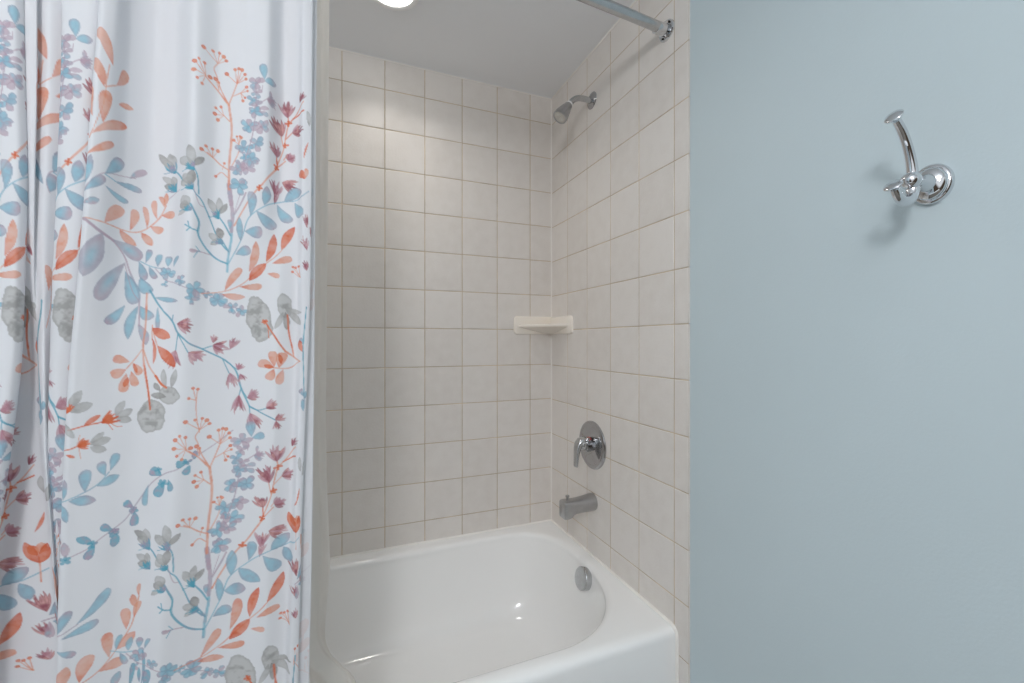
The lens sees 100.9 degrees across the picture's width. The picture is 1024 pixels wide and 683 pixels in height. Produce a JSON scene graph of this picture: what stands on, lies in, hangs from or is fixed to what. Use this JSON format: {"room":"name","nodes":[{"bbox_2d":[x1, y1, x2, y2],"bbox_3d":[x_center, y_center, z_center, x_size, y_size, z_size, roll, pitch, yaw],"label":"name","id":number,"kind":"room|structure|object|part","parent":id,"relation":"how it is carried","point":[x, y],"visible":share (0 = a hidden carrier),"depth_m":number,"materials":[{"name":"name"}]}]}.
{"room":"bathroom","nodes":[
{"label":"bathroom","id":0,"kind":"room"},
{"bbox_2d":[326,48,550,556],"bbox_3d":[-0.532,-0.134,1.635,1.529,1.926,0.007,0,0,-22],"label":"wall","id":1,"kind":"structure","parent":0,"point":[438,413],"depth_m":1.72,"materials":[{"name":"beige tile"}]},
{"bbox_2d":[329,46,550,99],"bbox_3d":[-0.532,-1.097,1.631,1.530,0.006,0.006,0,0,-22],"label":"caulk","id":2,"kind":"structure","parent":1,"relation":"attached to","point":[329,46],"depth_m":1.71,"materials":[{"name":"white"}]},
{"bbox_2d":[514,315,572,334],"bbox_3d":[0.129,-0.071,1.791,0.186,0.080,0.194,0,0,-22],"label":"soap shelf","id":3,"kind":"object","parent":1,"relation":"attached to","point":[522,324],"visible":1,"depth_m":1.84,"materials":[{"name":"white ceramic"}]},
{"bbox_3d":[0.095,-0.072,1.875,0.185,0.080,0.011,0,0,-22],"label":"plate","id":4,"kind":"part","parent":3,"relation":"part of","materials":[{"name":"white ceramic"}]},
{"bbox_3d":[0.133,-0.053,1.798,0.164,0.044,0.172,0,0,-22],"label":"dish","id":5,"kind":"part","parent":3,"relation":"part of","materials":[{"name":"white ceramic"}]},
{"bbox_3d":[0.211,-0.070,1.822,0.011,0.076,0.193,0,0,-22],"label":"plate","id":6,"kind":"part","parent":3,"relation":"part of","materials":[{"name":"white ceramic"}]},
{"bbox_2d":[551,99,551,518],"bbox_3d":[0.179,-0.144,1.913,0.006,1.906,0.006,0,0,-22],"label":"caulk","id":7,"kind":"structure","parent":1,"relation":"attached to","point":[551,99],"depth_m":1.91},
{"bbox_2d":[329,0,634,98],"bbox_3d":[0.047,-1.137,0.172,1.770,0.080,3.260,0,0,-22],"label":"ceiling","id":8,"kind":"structure","parent":0,"point":[534,47],"depth_m":1.52,"materials":[{"name":"paint"}]},
{"bbox_2d":[373,0,418,10],"bbox_3d":[-0.372,-1.093,1.315,0.168,0.010,0.168,0,0,-22],"label":"recessed light","id":9,"kind":"object","parent":8,"relation":"in","point":[396,5],"visible":1,"depth_m":1.37,"materials":[{"name":"white plastic"}]},
{"bbox_2d":[552,0,1023,682],"bbox_3d":[0.821,0.046,0.458,0.120,2.286,3.220,0,0,-22],"label":"wall","id":10,"kind":"structure","parent":0,"point":[856,380],"depth_m":0.87,"materials":[{"name":"blue paint"}]},
{"bbox_2d":[553,91,596,123],"bbox_3d":[0.231,-0.874,1.571,0.166,0.138,0.061,0,0,-22],"label":"showerhead","id":11,"kind":"object","parent":10,"relation":"attached to","point":[561,114],"visible":1,"depth_m":1.56,"materials":[{"name":"silver metal"}]},
{"bbox_3d":[0.256,-0.897,1.582,0.110,0.050,0.021,0,0,-22],"label":"shower arm","id":12,"kind":"part","parent":11,"relation":"part of","materials":[{"name":"silver metal"}]},
{"bbox_2d":[559,493,597,519],"bbox_3d":[0.245,0.606,1.571,0.134,0.082,0.063,0,0,-22],"label":"tub spout","id":13,"kind":"object","parent":10,"relation":"attached to","point":[568,507],"visible":1,"depth_m":1.55,"materials":[{"name":"metal"}]},
{"bbox_2d":[574,421,605,469],"bbox_3d":[0.270,0.391,1.584,0.080,0.181,0.181,0,0,-22],"label":"shower valve","id":14,"kind":"object","parent":10,"relation":"attached to","point":[591,443],"visible":1,"depth_m":1.56,"materials":[{"name":"silver metal"}]},
{"bbox_3d":[0.256,0.412,1.578,0.049,0.110,0.047,0,0,-22],"label":"lever handle","id":15,"kind":"part","parent":14,"relation":"part of","materials":[{"name":"silver metal"}]},
{"bbox_3d":[0.282,0.391,1.589,0.024,0.048,0.048,0,0,-22],"label":"valve stem","id":16,"kind":"part","parent":14,"relation":"part of","materials":[{"name":"silver metal"}]},
{"bbox_2d":[551,0,636,98],"bbox_3d":[0.330,-1.097,1.532,0.006,0.006,0.820,0,0,-22],"label":"caulk","id":17,"kind":"structure","parent":10,"relation":"attached to","point":[635,0],"depth_m":1.59,"materials":[{"name":"white"}]},
{"bbox_2d":[577,0,674,42],"bbox_3d":[-0.257,-0.903,0.940,1.532,0.058,0.073,0,0,-22],"label":"shower rod","id":18,"kind":"object","parent":10,"relation":"attached to","point":[664,30],"visible":1,"depth_m":1.17,"materials":[{"name":"silver metal"}]},
{"bbox_2d":[0,0,316,682],"bbox_3d":[-0.654,0.099,0.721,0.585,1.940,0.081,0,0,-22],"label":"shower curtain","id":19,"kind":"object","parent":18,"relation":"hanging from","point":[158,157],"visible":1,"depth_m":0.74,"materials":[{"name":"fabric"}]},
{"bbox_2d":[309,0,355,682],"bbox_3d":[-0.614,0.052,0.889,0.570,1.874,0.170,0,0,-22],"label":"curtain liner","id":20,"kind":"object","parent":18,"relation":"hanging from","point":[323,667],"visible":0.06,"depth_m":0.92,"materials":[{"name":"plastic"}]},
{"bbox_2d":[883,109,954,205],"bbox_3d":[0.621,-0.278,0.657,0.122,0.142,0.054,0,0,-22],"label":"robe hook","id":21,"kind":"object","parent":10,"relation":"attached to","point":[933,183],"visible":1,"depth_m":0.65,"materials":[{"name":"silver metal"}]},
{"bbox_3d":[0.600,-0.227,0.646,0.060,0.039,0.018,0,0,-22],"label":"arm","id":22,"kind":"part","parent":21,"relation":"part of","materials":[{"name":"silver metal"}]},
{"bbox_3d":[0.602,-0.294,0.647,0.054,0.089,0.016,0,0,-22],"label":"arm","id":23,"kind":"part","parent":21,"relation":"part of","materials":[{"name":"silver metal"}]},
{"bbox_3d":[0.652,-0.252,0.669,0.055,0.064,0.054,0,0,-22],"label":"wall plate","id":24,"kind":"part","parent":21,"relation":"part of","materials":[{"name":"silver metal"}]},
{"bbox_3d":[0.047,1.219,0.172,1.770,0.060,3.260,0,0,-22],"label":"floor","id":25,"kind":"structure","parent":0,"visible":0},
{"bbox_2d":[325,521,674,682],"bbox_3d":[-0.387,0.992,1.270,1.526,0.368,0.777,0,0,-22],"label":"bathtub","id":26,"kind":"object","parent":25,"relation":"on","point":[526,603],"visible":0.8,"depth_m":1.55,"materials":[{"name":"white ceramic"}]},
{"bbox_2d":[330,519,550,558],"bbox_3d":[-0.531,0.808,1.630,1.530,0.010,0.010,0,0,-22],"label":"caulk","id":27,"kind":"structure","parent":26,"relation":"attached to","point":[409,544],"depth_m":1.71,"materials":[{"name":"white"}]},
{"bbox_3d":[0.261,0.858,1.531,0.048,0.082,0.078,0,0,-22],"label":"overflow plate","id":28,"kind":"part","parent":26,"relation":"part of","materials":[{"name":"silver metal"}]},
{"bbox_2d":[551,519,678,682],"bbox_3d":[0.322,0.990,1.548,0.011,0.376,0.784,0,0,-22],"label":"caulk","id":29,"kind":"structure","parent":26,"relation":"attached to","point":[657,611],"depth_m":1.29,"materials":[{"name":"white"}]}
]}

